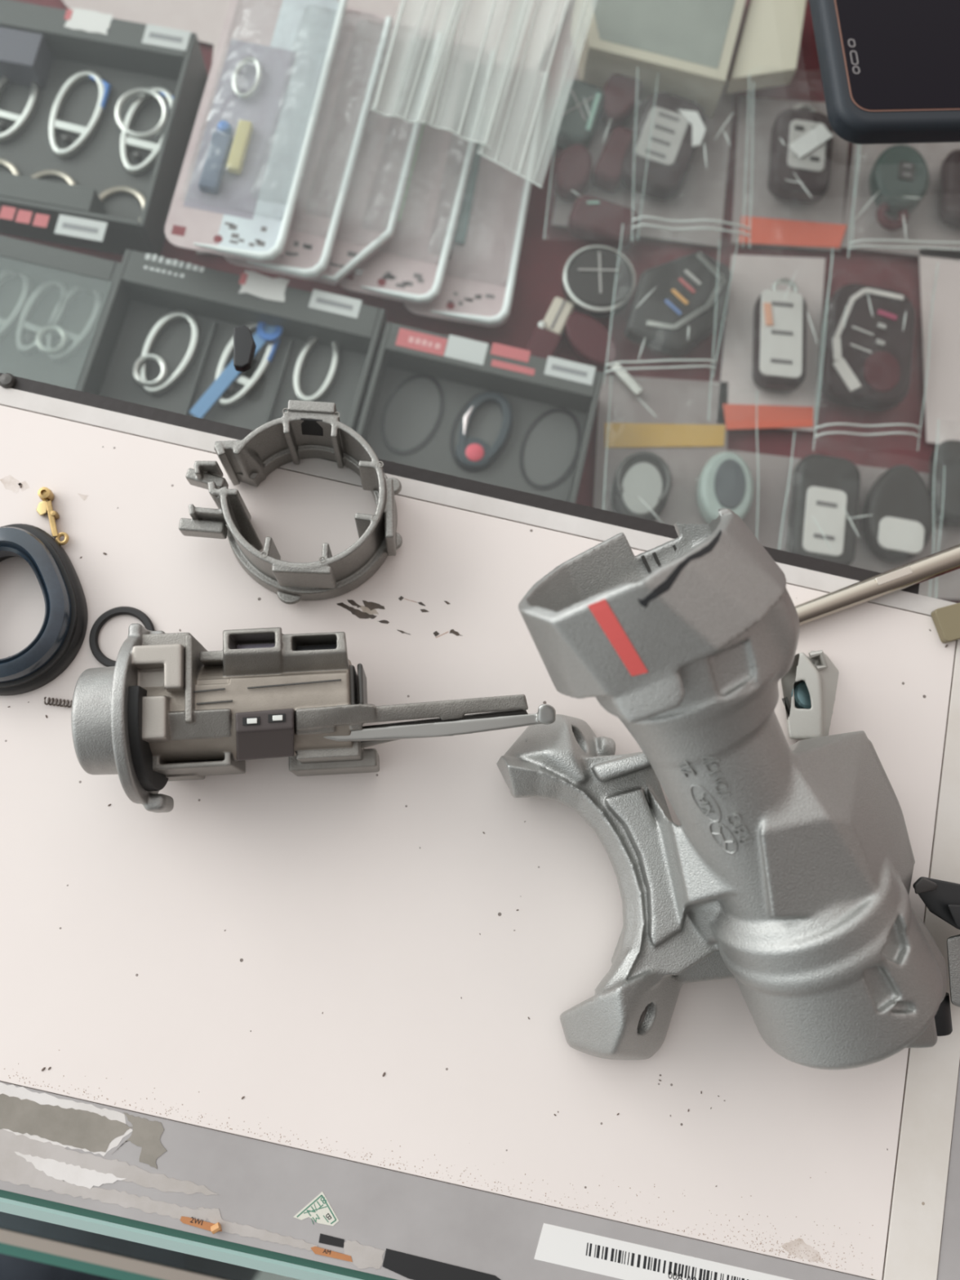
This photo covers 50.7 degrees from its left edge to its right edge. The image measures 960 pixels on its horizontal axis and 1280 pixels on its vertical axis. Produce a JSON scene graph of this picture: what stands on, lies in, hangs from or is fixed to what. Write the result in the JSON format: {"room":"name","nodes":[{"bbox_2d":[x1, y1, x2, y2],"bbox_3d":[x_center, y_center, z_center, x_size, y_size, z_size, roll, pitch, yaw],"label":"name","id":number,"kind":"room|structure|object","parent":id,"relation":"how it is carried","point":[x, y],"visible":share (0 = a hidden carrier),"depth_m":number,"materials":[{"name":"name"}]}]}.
{"room":"service shop","nodes":[
{"label":"service shop","id":0,"kind":"room"},
{"bbox_2d":[254,1271,299,1279],"bbox_3d":[-0.043,0.191,1.118,5.200,0.020,5.200,13,77,0],"label":"floor","id":1,"kind":"structure","parent":0,"point":[262,1275],"depth_m":1.00,"materials":[{"name":"tile"}]},
{"bbox_2d":[0,1211,260,1279],"bbox_3d":[-0.296,0.461,0.783,0.260,0.489,0.260,13,77,0],"label":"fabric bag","id":2,"kind":"object","parent":1,"relation":"on","point":[11,1268],"visible":0.06,"depth_m":0.68,"materials":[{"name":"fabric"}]},
{"bbox_2d":[0,0,959,1279],"bbox_3d":[0.003,-0.013,0.717,1.200,0.856,0.672,13,77,0],"label":"display case","id":3,"kind":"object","parent":1,"relation":"on","point":[542,263],"depth_m":0.42,"materials":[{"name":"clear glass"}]},
{"bbox_2d":[0,235,120,390],"bbox_3d":[-0.185,-0.117,0.397,0.076,0.026,0.075,13,77,0],"label":"tray","id":4,"kind":"object","parent":3,"relation":"on","point":[41,263],"visible":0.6,"depth_m":0.40,"materials":[{"name":"grey plastic"}]},
{"bbox_2d":[0,269,31,340],"bbox_3d":[-0.189,-0.131,0.399,0.017,0.004,0.036,21,77,2],"label":"oval keyring","id":5,"kind":"object","parent":4,"relation":"in","point":[6,326],"visible":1,"depth_m":0.40,"materials":[{"name":"silver metal"}]},
{"bbox_2d":[15,280,68,355],"bbox_3d":[-0.173,-0.128,0.399,0.015,0.004,0.034,21,77,2],"label":"oval keyring","id":6,"kind":"object","parent":4,"relation":"in","point":[23,325],"visible":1,"depth_m":0.40,"materials":[{"name":"silver metal"}]},
{"bbox_2d":[35,285,103,362],"bbox_3d":[-0.161,-0.126,0.399,0.018,0.005,0.036,21,77,2],"label":"oval keyring","id":7,"kind":"object","parent":4,"relation":"in","point":[77,341],"visible":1,"depth_m":0.40,"materials":[{"name":"silver metal"}]},
{"bbox_2d":[72,262,120,390],"bbox_3d":[-0.185,-0.117,0.397,0.076,0.025,0.075,13,77,0],"label":"divider","id":8,"kind":"object","parent":4,"relation":"on","point":[100,277],"depth_m":0.39,"materials":[{"name":"grey"}]},
{"bbox_2d":[0,0,208,256],"bbox_3d":[-0.176,-0.209,0.418,0.101,0.025,0.104,10,77,-1],"label":"tray","id":9,"kind":"object","parent":3,"relation":"in","point":[44,46],"visible":0.91,"depth_m":0.42,"materials":[{"name":"grey plastic"}]},
{"bbox_2d":[0,158,19,175],"bbox_3d":[-0.199,-0.186,0.413,0.023,0.003,0.023,13,77,0],"label":"ring","id":10,"kind":"object","parent":9,"relation":"in","point":[12,168],"visible":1,"depth_m":0.41,"materials":[{"name":"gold metal"}]},
{"bbox_2d":[0,76,39,142],"bbox_3d":[-0.195,-0.223,0.420,0.019,0.004,0.037,15,77,0],"label":"carabiner keyring","id":11,"kind":"object","parent":9,"relation":"in","point":[20,122],"visible":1,"depth_m":0.42,"materials":[{"name":"silver metal"}]},
{"bbox_2d":[30,169,75,185],"bbox_3d":[-0.175,-0.181,0.413,0.023,0.003,0.023,13,77,0],"label":"ring","id":12,"kind":"object","parent":9,"relation":"in","point":[40,175],"visible":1,"depth_m":0.41,"materials":[{"name":"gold metal"}]},
{"bbox_2d":[48,70,111,158],"bbox_3d":[-0.168,-0.219,0.421,0.021,0.004,0.042,14,77,0],"label":"carabiner keyring","id":13,"kind":"object","parent":9,"relation":"in","point":[85,134],"visible":1,"depth_m":0.42,"materials":[{"name":"silver metal"}]},
{"bbox_2d":[61,222,98,234],"bbox_3d":[-0.156,-0.161,0.396,0.014,0.001,0.002,10,77,-1],"label":"print","id":14,"kind":"object","parent":9,"relation":"on","point":[66,225],"depth_m":0.40},
{"bbox_2d":[98,186,145,221],"bbox_3d":[-0.146,-0.175,0.413,0.023,0.003,0.023,13,77,0],"label":"ring","id":15,"kind":"object","parent":9,"relation":"in","point":[104,195],"visible":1,"depth_m":0.41,"materials":[{"name":"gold metal"}]},
{"bbox_2d":[115,86,173,175],"bbox_3d":[-0.140,-0.213,0.419,0.025,0.007,0.042,14,77,0],"label":"carabiner keyring","id":16,"kind":"object","parent":9,"relation":"in","point":[145,95],"visible":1,"depth_m":0.42,"materials":[{"name":"silver metal"}]},
{"bbox_2d":[148,31,182,43],"bbox_3d":[-0.130,-0.248,0.417,0.014,0.001,0.003,10,77,-1],"label":"print","id":17,"kind":"object","parent":9,"relation":"on","point":[153,37],"depth_m":0.42,"materials":[{"name":"grey paper"}]},
{"bbox_2d":[76,248,386,431],"bbox_3d":[-0.098,-0.096,0.396,0.104,0.026,0.093,13,77,0],"label":"tray","id":18,"kind":"object","parent":3,"relation":"on","point":[147,287],"visible":0.57,"depth_m":0.40,"materials":[{"name":"grey plastic"}]},
{"bbox_2d":[143,265,184,277],"bbox_3d":[-0.122,-0.143,0.392,0.016,0.001,0.002,13,77,0],"label":"print","id":19,"kind":"object","parent":18,"relation":"on","point":[149,271],"depth_m":0.39,"materials":[{"name":"white paint"}]},
{"bbox_2d":[133,310,199,395],"bbox_3d":[-0.122,-0.113,0.396,0.020,0.006,0.037,19,77,1],"label":"carabiner keyring","id":20,"kind":"object","parent":18,"relation":"in","point":[152,388],"visible":1,"depth_m":0.40,"materials":[{"name":"silver metal"}]},
{"bbox_2d":[144,253,204,272],"bbox_3d":[-0.118,-0.146,0.393,0.023,0.001,0.003,13,77,0],"label":"print","id":21,"kind":"object","parent":18,"relation":"on","point":[153,263],"depth_m":0.39,"materials":[{"name":"white paint"}]},
{"bbox_2d":[188,321,282,418],"bbox_3d":[-0.094,-0.106,0.394,0.010,0.002,0.051,35,78,5],"label":"strap","id":22,"kind":"object","parent":18,"relation":"in","point":[264,333],"visible":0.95,"depth_m":0.39,"materials":[{"name":"blue"}]},
{"bbox_2d":[214,322,280,407],"bbox_3d":[-0.093,-0.108,0.398,0.019,0.004,0.039,23,77,2],"label":"carabiner keyring","id":23,"kind":"object","parent":18,"relation":"in","point":[248,384],"visible":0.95,"depth_m":0.40,"materials":[{"name":"silver metal"}]},
{"bbox_2d":[233,325,256,372],"bbox_3d":[-0.067,-0.083,0.287,0.006,0.004,0.013,-2,77,-3],"label":"clip","id":24,"kind":"object","parent":23,"relation":"attached to","point":[244,345],"visible":1,"depth_m":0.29,"materials":[{"name":"black plastic"}]},
{"bbox_2d":[293,337,339,401],"bbox_3d":[-0.064,-0.108,0.399,0.016,0.003,0.032,15,77,1],"label":"carabiner keyring","id":25,"kind":"object","parent":18,"relation":"in","point":[300,363],"visible":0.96,"depth_m":0.40,"materials":[{"name":"silver metal"}]},
{"bbox_2d":[315,297,353,310],"bbox_3d":[-0.056,-0.130,0.393,0.014,0.001,0.002,13,77,0],"label":"print","id":26,"kind":"object","parent":18,"relation":"on","point":[321,300],"depth_m":0.39},
{"bbox_2d":[62,0,572,253],"bbox_3d":[-0.070,-0.238,0.441,0.259,0.001,0.154,-2,77,-3],"label":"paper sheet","id":27,"kind":"object","parent":3,"relation":"on","point":[206,19],"visible":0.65,"depth_m":0.45,"materials":[{"name":"white paper"}]},
{"bbox_2d":[403,61,550,327],"bbox_3d":[-0.001,-0.190,0.419,0.044,0.011,0.125,10,77,-1],"label":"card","id":28,"kind":"object","parent":3,"relation":"in","point":[477,287],"visible":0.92,"depth_m":0.42,"materials":[{"name":"clear plastic"}]},
{"bbox_2d":[337,39,497,305],"bbox_3d":[-0.025,-0.197,0.412,0.043,0.011,0.125,12,77,0],"label":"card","id":29,"kind":"object","parent":28,"relation":"on","point":[411,268],"visible":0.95,"depth_m":0.41,"materials":[{"name":"clear plastic"}]},
{"bbox_2d":[311,21,445,285],"bbox_3d":[-0.047,-0.200,0.405,0.042,0.011,0.125,12,77,0],"label":"card","id":30,"kind":"object","parent":29,"relation":"on","point":[379,182],"visible":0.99,"depth_m":0.41,"materials":[{"name":"clear plastic"}]},
{"bbox_2d":[223,6,392,279],"bbox_3d":[-0.068,-0.202,0.398,0.042,0.011,0.125,12,77,0],"label":"card","id":31,"kind":"object","parent":30,"relation":"on","point":[365,35],"visible":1,"depth_m":0.40,"materials":[{"name":"white"}]},
{"bbox_2d":[164,0,347,263],"bbox_3d":[-0.086,-0.206,0.391,0.046,0.011,0.125,11,77,0],"label":"case","id":32,"kind":"object","parent":31,"relation":"on","point":[236,195],"visible":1,"depth_m":0.39,"materials":[{"name":"white"}]},
{"bbox_2d":[476,0,587,187],"bbox_3d":[0.024,-0.229,0.406,0.033,0.002,0.107,13,77,0],"label":"plastic sleeve","id":33,"kind":"object","parent":28,"relation":"on","point":[539,1],"visible":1,"depth_m":0.40,"materials":[{"name":"white"}]},
{"bbox_2d":[420,0,527,149],"bbox_3d":[0.001,-0.240,0.404,0.034,0.002,0.096,13,77,0],"label":"plastic sleeve","id":34,"kind":"object","parent":33,"relation":"on","point":[461,1],"visible":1,"depth_m":0.40,"materials":[{"name":"white"}]},
{"bbox_2d":[370,0,458,124],"bbox_3d":[-0.022,-0.241,0.400,0.026,0.002,0.084,13,77,0],"label":"plastic sleeve","id":35,"kind":"object","parent":34,"relation":"on","point":[404,1],"visible":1,"depth_m":0.40,"materials":[{"name":"white"}]},
{"bbox_2d":[0,373,959,1279],"bbox_3d":[-0.077,0.033,0.249,0.465,0.027,0.217,13,77,0],"label":"mat","id":36,"kind":"object","parent":3,"relation":"on","point":[325,895],"depth_m":0.25,"materials":[{"name":"white"}]},
{"bbox_2d":[0,523,87,695],"bbox_3d":[-0.121,-0.009,0.260,0.039,0.011,0.046,13,77,0],"label":"ring","id":37,"kind":"object","parent":36,"relation":"attached to","point":[60,637],"visible":1,"depth_m":0.26,"materials":[{"name":"black rubber"}]},
{"bbox_2d":[35,487,68,545],"bbox_3d":[-0.114,-0.032,0.269,0.006,0.004,0.017,-22,79,-8],"label":"lever","id":38,"kind":"object","parent":36,"relation":"on","point":[46,495],"visible":1,"depth_m":0.27,"materials":[{"name":"gold metal"}]},
{"bbox_2d":[44,697,71,707],"bbox_3d":[-0.108,0.016,0.260,0.008,0.002,0.002,7,77,-1],"label":"coil spring","id":39,"kind":"object","parent":36,"relation":"on","point":[49,698],"visible":0.91,"depth_m":0.26,"materials":[{"name":"silver metal"}]},
{"bbox_2d":[88,606,155,666],"bbox_3d":[-0.093,-0.001,0.265,0.017,0.002,0.017,13,77,0],"label":"rubber o-ring","id":40,"kind":"object","parent":36,"relation":"on","point":[140,615],"visible":0.7,"depth_m":0.27,"materials":[{"name":"black rubber"}]},
{"bbox_2d":[179,1216,222,1234],"bbox_3d":[-0.065,0.136,0.235,0.010,0.002,0.003,13,77,0],"label":"label","id":41,"kind":"object","parent":36,"relation":"on","point":[214,1228],"visible":1,"depth_m":0.24,"materials":[{"name":"orange paper"}]},
{"bbox_2d":[71,622,555,813],"bbox_3d":[-0.038,0.016,0.244,0.111,0.039,0.044,-3,77,-4],"label":"cylinder","id":42,"kind":"object","parent":36,"relation":"on","point":[170,708],"visible":1,"depth_m":0.23,"materials":[{"name":"grey metal"}]},
{"bbox_2d":[349,663,367,704],"bbox_3d":[-0.029,0.012,0.246,0.004,0.018,0.010,-3,77,-4],"label":"washer","id":43,"kind":"object","parent":42,"relation":"in","point":[358,690],"depth_m":0.24,"materials":[{"name":"grey metal"}]},
{"bbox_2d":[293,1191,338,1226],"bbox_3d":[-0.038,0.136,0.238,0.008,0.001,0.008,-38,82,-10],"label":"sticker","id":44,"kind":"object","parent":36,"relation":"on","point":[319,1210],"visible":1,"depth_m":0.24,"materials":[{"name":"beige paper"}]},
{"bbox_2d":[310,1246,352,1262],"bbox_3d":[-0.035,0.143,0.236,0.010,0.001,0.002,13,77,0],"label":"label","id":45,"kind":"object","parent":36,"relation":"on","point":[318,1251],"visible":1,"depth_m":0.24,"materials":[{"name":"orange paper"}]},
{"bbox_2d":[318,1233,344,1248],"bbox_3d":[-0.035,0.141,0.237,0.006,0.001,0.002,13,77,0],"label":"tape","id":46,"kind":"object","parent":36,"relation":"on","point":[325,1239],"visible":1,"depth_m":0.24,"materials":[{"name":"black plastic"}]},
{"bbox_2d":[4,1049,873,1275],"bbox_3d":[-0.007,0.119,0.243,0.215,0.001,0.020,12,77,0],"label":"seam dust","id":47,"kind":"object","parent":36,"relation":"on","point":[59,1050],"visible":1,"depth_m":0.24,"materials":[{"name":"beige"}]},
{"bbox_2d":[382,1248,500,1279],"bbox_3d":[-0.006,0.149,0.236,0.034,0.001,0.005,13,77,0],"label":"tape","id":48,"kind":"object","parent":36,"relation":"on","point":[409,1266],"visible":1,"depth_m":0.24,"materials":[{"name":"black plastic"}]},
{"bbox_2d":[7,484,948,1186],"bbox_3d":[-0.013,0.045,0.259,0.255,0.001,0.158,13,77,0],"label":"crumbs","id":49,"kind":"object","parent":36,"relation":"on","point":[20,485],"visible":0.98,"depth_m":0.25,"materials":[{"name":"brown"}]},
{"bbox_2d":[533,1222,793,1279],"bbox_3d":[0.049,0.150,0.239,0.073,0.001,0.008,13,77,0],"label":"barcode label","id":50,"kind":"object","parent":36,"relation":"attached to","point":[561,1246],"visible":1,"depth_m":0.24,"materials":[{"name":"white paper"}]},
{"bbox_2d":[496,507,959,1070],"bbox_3d":[0.070,0.033,0.219,0.126,0.089,0.120,-2,77,-3],"label":"housing","id":51,"kind":"object","parent":36,"relation":"on","point":[786,872],"visible":1,"depth_m":0.21,"materials":[{"name":"metal"}]},
{"bbox_2d":[710,859,952,1070],"bbox_3d":[0.084,0.073,0.227,0.067,0.052,0.046,13,77,0],"label":"cylinder","id":52,"kind":"object","parent":51,"relation":"attached to","point":[833,963],"depth_m":0.21,"materials":[{"name":"metal"}]},
{"bbox_2d":[795,544,959,625],"bbox_3d":[0.118,-0.018,0.277,0.098,0.007,0.007,-20,79,-7],"label":"rod","id":53,"kind":"object","parent":36,"relation":"on","point":[948,560],"visible":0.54,"depth_m":0.27,"materials":[{"name":"beige"}]},
{"bbox_2d":[931,602,959,643],"bbox_3d":[0.140,-0.008,0.277,0.032,0.003,0.010,-15,78,-6],"label":"tag","id":54,"kind":"object","parent":36,"relation":"on","point":[946,620],"visible":1,"depth_m":0.28,"materials":[{"name":"brown plastic"}]},
{"bbox_2d":[356,321,604,503],"bbox_3d":[-0.004,-0.069,0.395,0.087,0.026,0.091,13,77,0],"label":"tray","id":55,"kind":"object","parent":3,"relation":"on","point":[423,384],"visible":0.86,"depth_m":0.40,"materials":[{"name":"grey plastic"}]},
{"bbox_2d":[408,336,440,349],"bbox_3d":[-0.021,-0.115,0.391,0.012,0.001,0.003,13,77,0],"label":"print","id":56,"kind":"object","parent":55,"relation":"on","point":[414,342],"depth_m":0.39,"materials":[{"name":"white"}]},
{"bbox_2d":[455,391,511,469],"bbox_3d":[0.002,-0.082,0.396,0.019,0.004,0.033,19,77,1],"label":"oval keyring","id":57,"kind":"object","parent":55,"relation":"in","point":[474,453],"visible":1,"depth_m":0.39,"materials":[{"name":"grey metal"}]},
{"bbox_2d":[551,364,587,377],"bbox_3d":[0.035,-0.104,0.391,0.014,0.001,0.002,13,77,0],"label":"print","id":58,"kind":"object","parent":55,"relation":"on","point":[557,367],"depth_m":0.39},
{"bbox_2d":[524,296,573,359],"bbox_3d":[0.027,-0.122,0.414,0.012,0.006,0.040,25,77,3],"label":"key","id":59,"kind":"object","parent":3,"relation":"on","point":[545,340],"visible":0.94,"depth_m":0.41,"materials":[{"name":"beige plastic"}]},
{"bbox_2d":[562,244,635,317],"bbox_3d":[0.049,-0.148,0.419,0.030,0.010,0.030,0,77,-3],"label":"fob","id":60,"kind":"object","parent":3,"relation":"on","point":[589,273],"visible":1,"depth_m":0.41,"materials":[{"name":"grey"}]},
{"bbox_2d":[564,312,643,396],"bbox_3d":[0.051,-0.117,0.415,0.016,0.006,0.044,-39,82,-10],"label":"key","id":61,"kind":"object","parent":3,"relation":"on","point":[586,335],"visible":0.97,"depth_m":0.41,"materials":[{"name":"red"}]},
{"bbox_2d":[551,61,734,247],"bbox_3d":[0.073,-0.213,0.441,0.073,0.001,0.086,9,77,-1],"label":"card","id":62,"kind":"object","parent":3,"relation":"on","point":[702,193],"visible":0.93,"depth_m":0.44,"materials":[{"name":"grey paper"}]},
{"bbox_2d":[553,143,592,201],"bbox_3d":[0.040,-0.199,0.431,0.016,0.010,0.024,14,77,0],"label":"key fob","id":63,"kind":"object","parent":62,"relation":"on","point":[573,170],"visible":1,"depth_m":0.43,"materials":[{"name":"red"}]},
{"bbox_2d":[546,79,604,148],"bbox_3d":[0.041,-0.226,0.436,0.020,0.010,0.030,20,77,2],"label":"key fob","id":64,"kind":"object","parent":62,"relation":"on","point":[575,124],"visible":0.99,"depth_m":0.43,"materials":[{"name":"grey"}]},
{"bbox_2d":[543,45,658,239],"bbox_3d":[0.051,-0.205,0.418,0.041,0.006,0.094,7,77,-1],"label":"bag","id":65,"kind":"object","parent":62,"relation":"on","point":[573,191],"visible":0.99,"depth_m":0.42,"materials":[{"name":"white"}]},
{"bbox_2d":[567,195,639,250],"bbox_3d":[0.052,-0.176,0.426,0.029,0.010,0.017,18,77,1],"label":"key fob","id":66,"kind":"object","parent":62,"relation":"on","point":[595,220],"visible":0.98,"depth_m":0.42,"materials":[{"name":"red"}]},
{"bbox_2d":[591,126,633,191],"bbox_3d":[0.058,-0.206,0.433,0.013,0.010,0.028,24,77,3],"label":"key fob","id":67,"kind":"object","parent":62,"relation":"on","point":[607,175],"visible":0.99,"depth_m":0.43,"materials":[{"name":"red"}]},
{"bbox_2d":[601,73,641,128],"bbox_3d":[0.061,-0.235,0.439,0.016,0.010,0.029,18,77,1],"label":"key fob","id":68,"kind":"object","parent":62,"relation":"on","point":[620,91],"visible":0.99,"depth_m":0.43,"materials":[{"name":"red"}]},
{"bbox_2d":[621,91,706,200],"bbox_3d":[0.080,-0.215,0.434,0.029,0.010,0.055,20,77,2],"label":"key fob","id":69,"kind":"object","parent":62,"relation":"on","point":[678,128],"visible":1,"depth_m":0.43,"materials":[{"name":"black"}]},
{"bbox_2d":[631,66,754,248],"bbox_3d":[0.089,-0.200,0.417,0.050,0.005,0.083,4,77,-2],"label":"bag","id":70,"kind":"object","parent":62,"relation":"on","point":[726,122],"visible":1,"depth_m":0.41,"materials":[{"name":"white"}]},
{"bbox_2d":[569,0,746,117],"bbox_3d":[0.077,-0.272,0.445,0.073,0.024,0.067,13,77,0],"label":"cardboard box","id":71,"kind":"object","parent":3,"relation":"on","point":[691,44],"visible":1,"depth_m":0.43,"materials":[{"name":"beige cardboard"}]},
{"bbox_2d":[593,374,728,525],"bbox_3d":[0.073,-0.075,0.409,0.054,0.001,0.068,4,77,-2],"label":"card","id":72,"kind":"object","parent":3,"relation":"on","point":[682,433],"visible":0.75,"depth_m":0.41,"materials":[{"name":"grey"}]},
{"bbox_2d":[610,450,671,521],"bbox_3d":[0.063,-0.059,0.399,0.023,0.011,0.031,12,77,0],"label":"key fob","id":73,"kind":"object","parent":72,"relation":"on","point":[646,475],"visible":0.89,"depth_m":0.39,"materials":[{"name":"grey plastic"}]},
{"bbox_2d":[602,374,759,538],"bbox_3d":[0.078,-0.063,0.388,0.060,0.006,0.080,5,77,-2],"label":"bag","id":74,"kind":"object","parent":72,"relation":"on","point":[643,403],"visible":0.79,"depth_m":0.39,"materials":[{"name":"white"}]},
{"bbox_2d":[696,451,753,524],"bbox_3d":[0.097,-0.059,0.401,0.022,0.010,0.031,6,77,-2],"label":"key fob","id":75,"kind":"object","parent":72,"relation":"on","point":[726,481],"visible":0.88,"depth_m":0.40,"materials":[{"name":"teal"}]},
{"bbox_2d":[625,251,730,357],"bbox_3d":[0.083,-0.140,0.417,0.039,0.011,0.047,22,77,2],"label":"key fob","id":76,"kind":"object","parent":3,"relation":"on","point":[684,295],"visible":1,"depth_m":0.41,"materials":[{"name":"grey plastic"}]},
{"bbox_2d":[603,223,739,385],"bbox_3d":[0.074,-0.133,0.403,0.048,0.006,0.078,13,77,0],"label":"bag","id":77,"kind":"object","parent":76,"relation":"on","point":[647,295],"visible":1,"depth_m":0.40,"materials":[{"name":"white"}]},
{"bbox_2d":[725,0,806,93],"bbox_3d":[0.126,-0.264,0.442,0.027,0.009,0.060,13,77,0],"label":"card","id":78,"kind":"object","parent":3,"relation":"in","point":[769,45],"visible":1,"depth_m":0.44,"materials":[{"name":"beige cardboard"}]},
{"bbox_2d":[716,254,825,431],"bbox_3d":[0.122,-0.125,0.423,0.040,0.001,0.086,8,77,-1],"label":"card","id":79,"kind":"object","parent":3,"relation":"on","point":[752,275],"visible":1,"depth_m":0.42,"materials":[{"name":"grey paper"}]},
{"bbox_2d":[752,278,806,392],"bbox_3d":[0.123,-0.127,0.416,0.020,0.011,0.050,5,77,-2],"label":"key fob","id":80,"kind":"object","parent":79,"relation":"on","point":[780,325],"visible":1,"depth_m":0.41,"materials":[{"name":"white plastic"}]},
{"bbox_2d":[708,240,833,420],"bbox_3d":[0.117,-0.124,0.405,0.047,0.006,0.083,7,77,-1],"label":"bag","id":81,"kind":"object","parent":80,"relation":"on","point":[791,282],"visible":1,"depth_m":0.41,"materials":[{"name":"white"}]},
{"bbox_2d":[731,96,848,251],"bbox_3d":[0.137,-0.204,0.443,0.051,0.001,0.077,6,77,-2],"label":"card","id":82,"kind":"object","parent":3,"relation":"on","point":[775,222],"visible":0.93,"depth_m":0.44,"materials":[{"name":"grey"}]},
{"bbox_2d":[767,103,833,204],"bbox_3d":[0.138,-0.211,0.436,0.026,0.011,0.047,8,77,-1],"label":"key fob","id":83,"kind":"object","parent":82,"relation":"on","point":[806,134],"visible":0.98,"depth_m":0.43,"materials":[{"name":"black"}]},
{"bbox_2d":[742,71,858,247],"bbox_3d":[0.136,-0.203,0.422,0.049,0.006,0.092,6,77,-2],"label":"bag","id":84,"kind":"object","parent":83,"relation":"on","point":[782,141],"visible":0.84,"depth_m":0.42,"materials":[{"name":"white"}]},
{"bbox_2d":[727,449,959,599],"bbox_3d":[0.147,-0.042,0.407,0.112,0.001,0.061,6,77,-1],"label":"card","id":85,"kind":"object","parent":3,"relation":"on","point":[774,470],"visible":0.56,"depth_m":0.41,"materials":[{"name":"grey paper"}]},
{"bbox_2d":[786,453,860,565],"bbox_3d":[0.136,-0.050,0.400,0.026,0.010,0.047,9,77,-1],"label":"key fob","id":86,"kind":"object","parent":85,"relation":"on","point":[822,485],"visible":0.87,"depth_m":0.40,"materials":[{"name":"grey plastic"}]},
{"bbox_2d":[778,431,945,598],"bbox_3d":[0.147,-0.042,0.387,0.064,0.006,0.070,13,77,0],"label":"bag","id":87,"kind":"object","parent":86,"relation":"on","point":[863,516],"visible":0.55,"depth_m":0.39,"materials":[{"name":"white"}]},
{"bbox_2d":[862,464,933,563],"bbox_3d":[0.166,-0.050,0.403,0.026,0.010,0.040,10,77,-1],"label":"key fob","id":88,"kind":"object","parent":85,"relation":"on","point":[900,527],"visible":1,"depth_m":0.40,"materials":[{"name":"grey plastic"}]},
{"bbox_2d":[928,440,959,525],"bbox_3d":[0.193,-0.063,0.407,0.023,0.010,0.034,8,77,-1],"label":"key fob","id":89,"kind":"object","parent":85,"relation":"on","point":[948,455],"visible":1,"depth_m":0.40,"materials":[{"name":"grey plastic"}]},
{"bbox_2d":[928,418,939,596],"bbox_3d":[0.189,-0.051,0.391,0.029,0.006,0.080,7,77,-1],"label":"bag","id":90,"kind":"object","parent":89,"relation":"on","point":[938,419],"visible":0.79,"depth_m":0.39,"materials":[{"name":"white"}]},
{"bbox_2d":[819,283,915,411],"bbox_3d":[0.160,-0.121,0.417,0.036,0.011,0.053,10,77,-1],"label":"key fob","id":91,"kind":"object","parent":3,"relation":"on","point":[867,364],"visible":1,"depth_m":0.41,"materials":[{"name":"black plastic"}]},
{"bbox_2d":[813,253,938,451],"bbox_3d":[0.158,-0.115,0.403,0.046,0.006,0.094,13,77,0],"label":"bag","id":92,"kind":"object","parent":91,"relation":"on","point":[870,306],"visible":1,"depth_m":0.40,"materials":[{"name":"white"}]},
{"bbox_2d":[808,0,959,144],"bbox_3d":[0.142,-0.233,0.329,0.078,0.010,0.160,-3,78,-4],"label":"smartphone","id":93,"kind":"object","parent":3,"relation":"on","point":[890,69],"visible":1,"depth_m":0.31,"materials":[{"name":"grey plastic"}]},
{"bbox_2d":[840,142,959,260],"bbox_3d":[0.188,-0.195,0.443,0.059,0.001,0.062,7,77,-1],"label":"card","id":94,"kind":"object","parent":3,"relation":"on","point":[924,223],"visible":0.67,"depth_m":0.44,"materials":[{"name":"grey paper"}]},
{"bbox_2d":[868,144,929,231],"bbox_3d":[0.180,-0.194,0.436,0.024,0.010,0.040,8,77,-1],"label":"key fob","id":95,"kind":"object","parent":94,"relation":"on","point":[900,171],"visible":1,"depth_m":0.43,"materials":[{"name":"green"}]},
{"bbox_2d":[848,144,959,257],"bbox_3d":[0.181,-0.187,0.421,0.054,0.006,0.069,7,77,-1],"label":"bag","id":96,"kind":"object","parent":95,"relation":"on","point":[872,199],"visible":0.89,"depth_m":0.41,"materials":[{"name":"white"}]},
{"bbox_2d":[938,149,959,228],"bbox_3d":[0.209,-0.195,0.437,0.019,0.010,0.034,8,77,-1],"label":"key fob","id":97,"kind":"object","parent":94,"relation":"on","point":[949,190],"visible":1,"depth_m":0.43,"materials":[{"name":"black"}]},
{"bbox_2d":[919,248,959,444],"bbox_3d":[0.204,-0.124,0.428,0.035,0.001,0.092,5,77,-2],"label":"card","id":98,"kind":"object","parent":3,"relation":"on","point":[942,398],"visible":0.78,"depth_m":0.43,"materials":[{"name":"grey paper"}]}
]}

